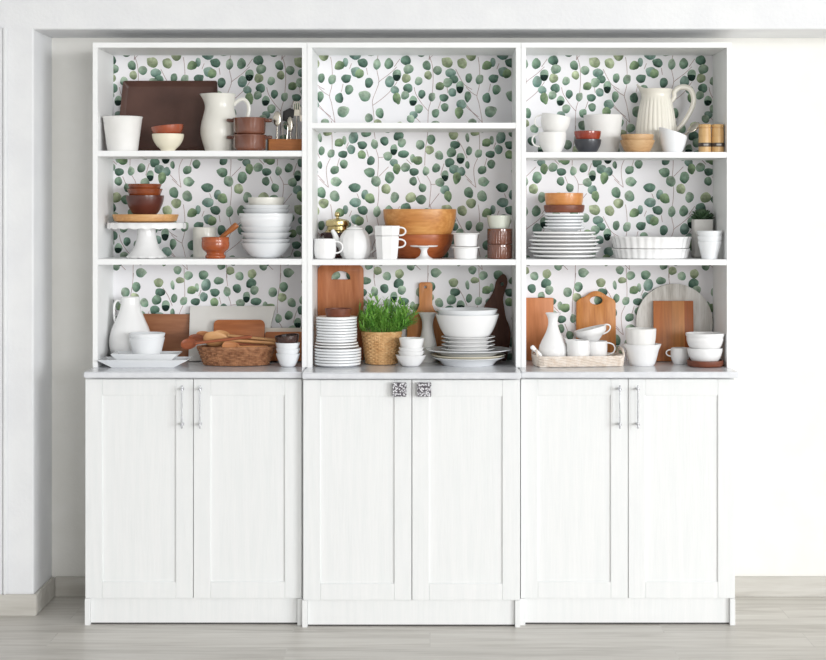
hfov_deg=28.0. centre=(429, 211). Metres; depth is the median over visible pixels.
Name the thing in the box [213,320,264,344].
cutting board
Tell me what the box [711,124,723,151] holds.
spice jar
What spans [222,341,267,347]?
wooden spoon
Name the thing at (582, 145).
bowl
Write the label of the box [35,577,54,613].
baseboard
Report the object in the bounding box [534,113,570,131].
cup
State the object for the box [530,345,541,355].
scoop
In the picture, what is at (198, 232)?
tumbler
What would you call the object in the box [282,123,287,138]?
tongs
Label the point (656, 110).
pitcher
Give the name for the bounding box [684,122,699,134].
serving spoon
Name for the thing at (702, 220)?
potted plant
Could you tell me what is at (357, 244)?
teapot
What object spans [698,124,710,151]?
spice jar
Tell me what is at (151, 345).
bowl
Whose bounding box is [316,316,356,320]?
plate
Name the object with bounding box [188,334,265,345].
wooden spoon
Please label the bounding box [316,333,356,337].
plate
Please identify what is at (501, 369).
countertop
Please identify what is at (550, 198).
bowl
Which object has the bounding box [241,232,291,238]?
bowl
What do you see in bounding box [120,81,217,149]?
serving tray
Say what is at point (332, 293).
cutting board
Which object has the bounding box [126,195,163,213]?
bowl
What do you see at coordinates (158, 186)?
bowl
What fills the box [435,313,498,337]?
bowl
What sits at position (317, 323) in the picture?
plate
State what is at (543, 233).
plate
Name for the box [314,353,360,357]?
plate
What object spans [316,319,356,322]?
plate
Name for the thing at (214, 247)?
mortar
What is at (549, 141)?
cup
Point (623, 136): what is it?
bowl
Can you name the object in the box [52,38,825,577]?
wall
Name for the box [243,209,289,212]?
saucer
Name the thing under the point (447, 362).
plate
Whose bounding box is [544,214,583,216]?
plate
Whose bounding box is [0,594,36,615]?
baseboard
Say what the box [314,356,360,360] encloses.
plate
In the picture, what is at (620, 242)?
dish
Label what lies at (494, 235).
ramekin
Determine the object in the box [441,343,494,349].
plate
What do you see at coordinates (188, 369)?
countertop
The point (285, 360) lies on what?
bowl
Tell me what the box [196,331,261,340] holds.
wooden spoon
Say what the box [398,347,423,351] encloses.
bowl
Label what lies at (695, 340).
bowl
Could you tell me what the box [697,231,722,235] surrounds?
tumbler
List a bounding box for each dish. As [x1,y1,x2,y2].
[248,197,283,204]
[325,308,351,316]
[544,205,584,212]
[610,236,691,248]
[612,248,689,258]
[687,359,723,367]
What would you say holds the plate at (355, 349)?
on the plate at (316, 352)
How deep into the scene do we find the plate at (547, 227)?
6.02 m
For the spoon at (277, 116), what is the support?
in the caddy
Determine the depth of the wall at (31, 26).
5.95 m
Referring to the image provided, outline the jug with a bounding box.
[109,296,149,356]
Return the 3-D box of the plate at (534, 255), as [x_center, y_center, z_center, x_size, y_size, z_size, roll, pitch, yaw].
[0.492,0.163,6.077,0.231,0.013,0.224,0,0,0]
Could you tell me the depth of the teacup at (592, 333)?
6.01 m
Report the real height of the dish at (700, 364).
0.023 m
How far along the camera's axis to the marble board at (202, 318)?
6.19 m
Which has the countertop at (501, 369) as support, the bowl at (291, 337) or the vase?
the vase
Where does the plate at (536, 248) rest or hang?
on the plate at (533, 251)
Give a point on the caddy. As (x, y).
(272, 144)
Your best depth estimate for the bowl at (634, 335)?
5.96 m
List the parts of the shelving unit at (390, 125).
panel, panel, shelf, shelf, panel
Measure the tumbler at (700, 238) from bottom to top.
0.065 m
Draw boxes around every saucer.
[243,205,288,208]
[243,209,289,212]
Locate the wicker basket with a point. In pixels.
(209, 355)
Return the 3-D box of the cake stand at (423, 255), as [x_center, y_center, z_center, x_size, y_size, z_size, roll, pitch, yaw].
[-0.022,0.145,5.972,0.101,0.049,0.101,0,0,0]
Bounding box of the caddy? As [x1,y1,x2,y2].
[267,139,301,150]
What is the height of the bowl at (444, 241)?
0.088 m
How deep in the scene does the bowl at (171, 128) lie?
5.94 m
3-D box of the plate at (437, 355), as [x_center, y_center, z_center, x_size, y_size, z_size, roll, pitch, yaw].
[0.139,0.532,6.032,0.272,0.030,0.272,0,0,0]
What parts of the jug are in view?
handle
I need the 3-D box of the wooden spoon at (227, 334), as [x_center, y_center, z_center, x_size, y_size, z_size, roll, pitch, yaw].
[-0.679,0.454,6.062,0.228,0.042,0.034,0,0,-4]
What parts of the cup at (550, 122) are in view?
handle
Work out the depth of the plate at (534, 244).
5.99 m
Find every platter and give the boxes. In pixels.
[97,357,191,367]
[110,351,181,359]
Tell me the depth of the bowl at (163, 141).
5.95 m
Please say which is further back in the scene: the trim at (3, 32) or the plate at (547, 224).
the plate at (547, 224)
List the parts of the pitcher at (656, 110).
handle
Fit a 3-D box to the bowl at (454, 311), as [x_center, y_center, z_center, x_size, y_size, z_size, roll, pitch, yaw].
[0.136,0.390,6.032,0.220,0.073,0.220,0,0,0]
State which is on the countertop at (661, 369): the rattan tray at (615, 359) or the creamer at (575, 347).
the rattan tray at (615, 359)
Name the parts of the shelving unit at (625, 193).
panel, panel, shelf, shelf, panel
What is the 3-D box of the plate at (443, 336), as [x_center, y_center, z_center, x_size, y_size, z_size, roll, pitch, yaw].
[0.139,0.461,6.032,0.197,0.019,0.197,0,0,0]
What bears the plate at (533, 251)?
on the plate at (534, 255)
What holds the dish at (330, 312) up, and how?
on the plate at (324, 316)
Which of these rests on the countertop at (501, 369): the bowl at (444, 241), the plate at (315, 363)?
the plate at (315, 363)
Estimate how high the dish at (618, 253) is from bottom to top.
0.036 m
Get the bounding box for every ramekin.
[451,233,479,246]
[451,246,479,258]
[487,228,512,243]
[487,244,512,258]
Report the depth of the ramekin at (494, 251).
5.96 m
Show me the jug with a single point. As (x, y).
(130, 318)
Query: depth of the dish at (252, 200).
6.01 m
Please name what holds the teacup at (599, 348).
in the rattan tray at (615, 359)
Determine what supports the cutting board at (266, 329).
on the countertop at (188, 369)
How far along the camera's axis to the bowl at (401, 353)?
5.93 m
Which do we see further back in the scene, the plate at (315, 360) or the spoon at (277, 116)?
the spoon at (277, 116)
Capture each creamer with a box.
[564,338,589,355]
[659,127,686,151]
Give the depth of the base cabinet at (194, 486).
5.81 m
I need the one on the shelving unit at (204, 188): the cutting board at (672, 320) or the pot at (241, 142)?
the pot at (241, 142)
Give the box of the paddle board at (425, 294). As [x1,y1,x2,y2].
[407,282,445,345]
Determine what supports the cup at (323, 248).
on the shelving unit at (390, 125)
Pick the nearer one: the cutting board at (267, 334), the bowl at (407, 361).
the bowl at (407, 361)
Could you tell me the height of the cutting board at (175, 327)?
0.174 m
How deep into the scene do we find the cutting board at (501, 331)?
6.20 m
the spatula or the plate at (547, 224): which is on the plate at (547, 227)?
the plate at (547, 224)
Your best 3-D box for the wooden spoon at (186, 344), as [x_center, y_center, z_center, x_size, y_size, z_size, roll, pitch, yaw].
[-0.771,0.470,5.971,0.258,0.053,0.030,0,0,4]
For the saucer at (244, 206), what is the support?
on the saucer at (244, 210)
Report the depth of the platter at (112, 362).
5.91 m
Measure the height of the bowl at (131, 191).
0.064 m
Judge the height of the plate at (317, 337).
0.012 m
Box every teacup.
[574,324,610,341]
[589,340,615,355]
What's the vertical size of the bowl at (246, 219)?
0.067 m
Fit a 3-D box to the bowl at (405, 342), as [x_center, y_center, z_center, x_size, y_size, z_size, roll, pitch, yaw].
[-0.066,0.481,5.972,0.093,0.054,0.093,0,0,0]
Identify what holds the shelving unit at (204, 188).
on the countertop at (188, 369)
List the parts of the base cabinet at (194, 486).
door, handle, handle, door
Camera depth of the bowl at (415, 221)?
6.01 m
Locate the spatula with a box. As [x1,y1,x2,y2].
[283,108,293,137]
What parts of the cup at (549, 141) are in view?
handle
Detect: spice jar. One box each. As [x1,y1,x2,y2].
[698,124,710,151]
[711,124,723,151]
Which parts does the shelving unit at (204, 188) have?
panel, panel, shelf, shelf, panel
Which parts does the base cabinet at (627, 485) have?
door, handle, handle, door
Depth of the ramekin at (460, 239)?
5.95 m
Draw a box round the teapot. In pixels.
[331,225,375,258]
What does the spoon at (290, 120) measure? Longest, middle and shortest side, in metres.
0.124 x 0.023 x 0.006 m
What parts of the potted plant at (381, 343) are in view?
woven pot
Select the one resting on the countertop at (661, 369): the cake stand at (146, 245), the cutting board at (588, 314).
the cutting board at (588, 314)
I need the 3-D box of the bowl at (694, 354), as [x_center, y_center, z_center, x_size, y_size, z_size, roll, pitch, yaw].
[0.991,0.516,5.968,0.127,0.053,0.127,0,0,0]
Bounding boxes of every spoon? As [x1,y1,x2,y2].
[181,335,251,349]
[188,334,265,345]
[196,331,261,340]
[203,331,274,346]
[215,330,274,341]
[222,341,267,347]
[273,111,280,138]
[287,117,292,138]
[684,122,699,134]
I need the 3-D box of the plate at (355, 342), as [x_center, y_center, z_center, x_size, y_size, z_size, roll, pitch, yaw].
[-0.338,0.476,5.985,0.155,0.012,0.155,0,0,0]
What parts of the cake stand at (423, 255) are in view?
plate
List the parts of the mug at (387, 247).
handle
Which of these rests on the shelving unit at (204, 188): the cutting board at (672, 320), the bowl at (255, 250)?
the bowl at (255, 250)
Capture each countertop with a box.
[84,361,306,377]
[302,360,520,378]
[518,360,738,377]
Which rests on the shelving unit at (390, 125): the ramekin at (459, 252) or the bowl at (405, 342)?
the ramekin at (459, 252)
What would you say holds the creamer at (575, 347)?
in the rattan tray at (615, 359)
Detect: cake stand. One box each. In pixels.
[107,222,185,257]
[410,245,437,258]
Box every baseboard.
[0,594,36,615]
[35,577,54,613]
[55,576,825,596]
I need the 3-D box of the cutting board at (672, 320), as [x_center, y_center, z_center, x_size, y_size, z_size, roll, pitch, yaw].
[0.908,0.444,6.173,0.149,0.224,0.036,0,0,0]
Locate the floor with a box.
[0,596,825,659]
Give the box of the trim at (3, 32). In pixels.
[0,27,6,594]
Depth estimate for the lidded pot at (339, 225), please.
6.11 m
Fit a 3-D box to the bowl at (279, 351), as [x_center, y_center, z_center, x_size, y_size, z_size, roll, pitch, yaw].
[-0.511,0.510,5.962,0.088,0.039,0.088,0,0,0]
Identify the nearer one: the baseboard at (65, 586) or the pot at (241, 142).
the pot at (241, 142)
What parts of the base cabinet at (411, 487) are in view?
door, knob, knob, door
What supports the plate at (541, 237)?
on the plate at (532, 240)
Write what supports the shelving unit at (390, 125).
on the countertop at (501, 369)
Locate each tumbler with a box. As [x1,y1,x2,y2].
[193,227,215,257]
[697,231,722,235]
[697,236,721,240]
[697,241,721,258]
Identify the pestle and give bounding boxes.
[219,223,238,236]
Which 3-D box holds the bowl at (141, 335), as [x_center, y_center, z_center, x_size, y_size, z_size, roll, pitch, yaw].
[-1.021,0.463,5.972,0.131,0.054,0.131,0,0,0]
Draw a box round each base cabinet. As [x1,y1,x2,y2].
[85,378,302,624]
[302,379,519,626]
[520,377,734,624]
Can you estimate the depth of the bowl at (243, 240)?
5.99 m
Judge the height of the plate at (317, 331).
0.012 m
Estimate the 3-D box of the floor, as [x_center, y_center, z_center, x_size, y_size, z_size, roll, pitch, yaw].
[0.000,1.478,2.750,9.000,0.060,7.500,0,0,0]
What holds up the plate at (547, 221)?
on the plate at (547, 224)
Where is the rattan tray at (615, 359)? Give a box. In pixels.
[531,346,624,366]
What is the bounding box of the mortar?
[201,237,228,258]
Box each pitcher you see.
[200,93,250,150]
[635,84,695,151]
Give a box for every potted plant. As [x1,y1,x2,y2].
[357,293,422,364]
[691,209,713,257]
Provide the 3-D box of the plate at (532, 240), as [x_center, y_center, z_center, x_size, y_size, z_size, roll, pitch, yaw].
[0.492,0.109,6.077,0.258,0.018,0.251,0,0,0]
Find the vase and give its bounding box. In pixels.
[419,312,438,362]
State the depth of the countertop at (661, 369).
5.78 m
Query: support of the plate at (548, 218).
on the plate at (547, 221)
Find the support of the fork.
in the caddy
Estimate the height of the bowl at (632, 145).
0.045 m
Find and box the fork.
[293,101,299,138]
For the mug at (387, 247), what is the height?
0.082 m
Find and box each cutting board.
[143,314,189,356]
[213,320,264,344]
[264,328,301,344]
[265,332,301,360]
[318,265,363,359]
[484,274,510,359]
[526,298,553,359]
[576,291,615,352]
[653,301,693,360]
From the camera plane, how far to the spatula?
6.10 m
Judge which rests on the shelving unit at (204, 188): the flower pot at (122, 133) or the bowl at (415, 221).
the flower pot at (122, 133)
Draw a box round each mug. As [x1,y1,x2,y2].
[375,226,405,235]
[375,236,405,258]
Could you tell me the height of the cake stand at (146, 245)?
0.129 m
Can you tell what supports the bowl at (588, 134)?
in the bowl at (582, 145)
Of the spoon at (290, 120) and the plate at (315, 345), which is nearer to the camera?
the plate at (315, 345)
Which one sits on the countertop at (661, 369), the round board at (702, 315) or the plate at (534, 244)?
the round board at (702, 315)
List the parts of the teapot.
spout, lid, handle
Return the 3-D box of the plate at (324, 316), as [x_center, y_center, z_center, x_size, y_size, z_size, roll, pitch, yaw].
[-0.338,0.380,5.985,0.132,0.008,0.132,0,0,0]
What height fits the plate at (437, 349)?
0.022 m
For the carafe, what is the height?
0.185 m
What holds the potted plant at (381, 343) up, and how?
on the countertop at (501, 369)
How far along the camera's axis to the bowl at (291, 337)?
5.93 m
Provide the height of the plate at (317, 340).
0.012 m
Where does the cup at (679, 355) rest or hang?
on the countertop at (661, 369)
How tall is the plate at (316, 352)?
0.014 m
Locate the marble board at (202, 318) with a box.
[188,306,275,360]
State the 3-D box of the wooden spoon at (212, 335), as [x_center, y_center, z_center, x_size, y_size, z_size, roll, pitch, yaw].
[-0.692,0.460,6.009,0.259,0.057,0.029,0,0,-4]
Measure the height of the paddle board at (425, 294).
0.293 m
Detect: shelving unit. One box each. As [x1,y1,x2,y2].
[93,43,306,366]
[307,43,520,366]
[521,43,731,366]
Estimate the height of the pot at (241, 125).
0.061 m
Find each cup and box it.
[314,239,342,258]
[531,132,565,151]
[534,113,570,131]
[666,347,688,364]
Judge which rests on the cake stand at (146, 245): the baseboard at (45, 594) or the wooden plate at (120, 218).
the wooden plate at (120, 218)
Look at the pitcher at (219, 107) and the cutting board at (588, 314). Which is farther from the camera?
the cutting board at (588, 314)
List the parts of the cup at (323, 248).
handle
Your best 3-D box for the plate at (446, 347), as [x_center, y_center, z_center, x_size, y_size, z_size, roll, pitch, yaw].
[0.139,0.504,6.032,0.197,0.019,0.197,0,0,0]
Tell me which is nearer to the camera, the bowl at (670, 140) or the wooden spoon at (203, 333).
the bowl at (670, 140)
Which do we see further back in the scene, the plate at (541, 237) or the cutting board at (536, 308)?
the cutting board at (536, 308)
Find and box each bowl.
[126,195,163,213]
[127,188,162,194]
[128,184,161,188]
[129,332,164,338]
[129,337,164,353]
[150,124,182,133]
[152,133,183,150]
[239,213,292,226]
[241,226,291,232]
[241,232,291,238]
[241,239,290,242]
[241,243,290,257]
[275,333,298,342]
[276,342,299,348]
[276,348,299,353]
[276,353,299,366]
[383,209,455,233]
[396,354,425,366]
[397,234,452,258]
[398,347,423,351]
[398,350,423,355]
[399,337,423,347]
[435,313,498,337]
[437,307,497,315]
[487,215,510,227]
[545,193,582,204]
[574,130,600,138]
[574,139,600,151]
[620,139,654,151]
[621,134,653,139]
[623,343,660,365]
[625,327,655,344]
[685,332,724,348]
[687,347,722,360]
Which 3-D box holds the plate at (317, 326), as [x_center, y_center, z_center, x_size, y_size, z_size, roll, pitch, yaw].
[-0.338,0.414,5.985,0.148,0.012,0.148,0,0,0]
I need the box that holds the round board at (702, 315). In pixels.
[636,284,712,331]
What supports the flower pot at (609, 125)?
on the shelving unit at (625, 193)
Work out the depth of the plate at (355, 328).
5.92 m
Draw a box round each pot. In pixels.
[102,116,142,150]
[226,117,272,133]
[226,134,272,150]
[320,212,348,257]
[583,114,622,151]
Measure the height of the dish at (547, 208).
0.028 m
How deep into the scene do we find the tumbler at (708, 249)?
5.96 m
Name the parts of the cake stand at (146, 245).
plate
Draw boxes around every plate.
[112,214,178,222]
[314,344,358,348]
[314,347,360,351]
[314,350,360,354]
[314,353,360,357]
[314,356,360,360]
[314,359,360,363]
[314,362,360,367]
[315,341,357,345]
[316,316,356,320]
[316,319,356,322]
[316,322,356,325]
[316,325,356,328]
[316,327,356,331]
[316,330,356,334]
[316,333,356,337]
[316,336,356,339]
[316,339,356,342]
[318,315,354,317]
[426,346,510,356]
[431,353,504,359]
[432,356,504,366]
[441,335,494,341]
[441,339,494,345]
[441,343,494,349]
[441,346,494,351]
[528,246,600,250]
[529,239,599,243]
[529,250,598,254]
[530,243,597,247]
[532,235,596,239]
[533,231,595,235]
[533,254,595,258]
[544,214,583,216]
[544,226,584,230]
[545,217,582,219]
[545,220,583,223]
[545,223,582,226]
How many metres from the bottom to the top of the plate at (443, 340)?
0.019 m
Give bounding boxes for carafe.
[538,312,566,356]
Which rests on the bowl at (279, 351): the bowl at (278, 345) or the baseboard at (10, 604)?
the bowl at (278, 345)
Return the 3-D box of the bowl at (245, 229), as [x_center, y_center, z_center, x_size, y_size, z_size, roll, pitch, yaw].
[-0.600,0.077,6.070,0.191,0.047,0.191,0,0,0]
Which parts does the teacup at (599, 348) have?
handle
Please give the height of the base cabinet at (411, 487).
0.871 m
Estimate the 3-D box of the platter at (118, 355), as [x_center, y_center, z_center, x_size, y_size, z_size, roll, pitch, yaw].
[-1.022,0.528,5.975,0.240,0.042,0.124,0,0,0]
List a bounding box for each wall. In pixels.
[0,0,825,593]
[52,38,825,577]
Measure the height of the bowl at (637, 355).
0.078 m
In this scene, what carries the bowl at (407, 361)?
on the countertop at (501, 369)
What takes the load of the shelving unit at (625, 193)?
on the countertop at (661, 369)
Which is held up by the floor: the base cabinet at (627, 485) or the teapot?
the base cabinet at (627, 485)
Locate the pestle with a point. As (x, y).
(234, 226)
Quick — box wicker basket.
[197,344,275,365]
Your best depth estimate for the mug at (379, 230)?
5.93 m
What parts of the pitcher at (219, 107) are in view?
handle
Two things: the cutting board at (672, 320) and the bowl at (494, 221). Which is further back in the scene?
the cutting board at (672, 320)

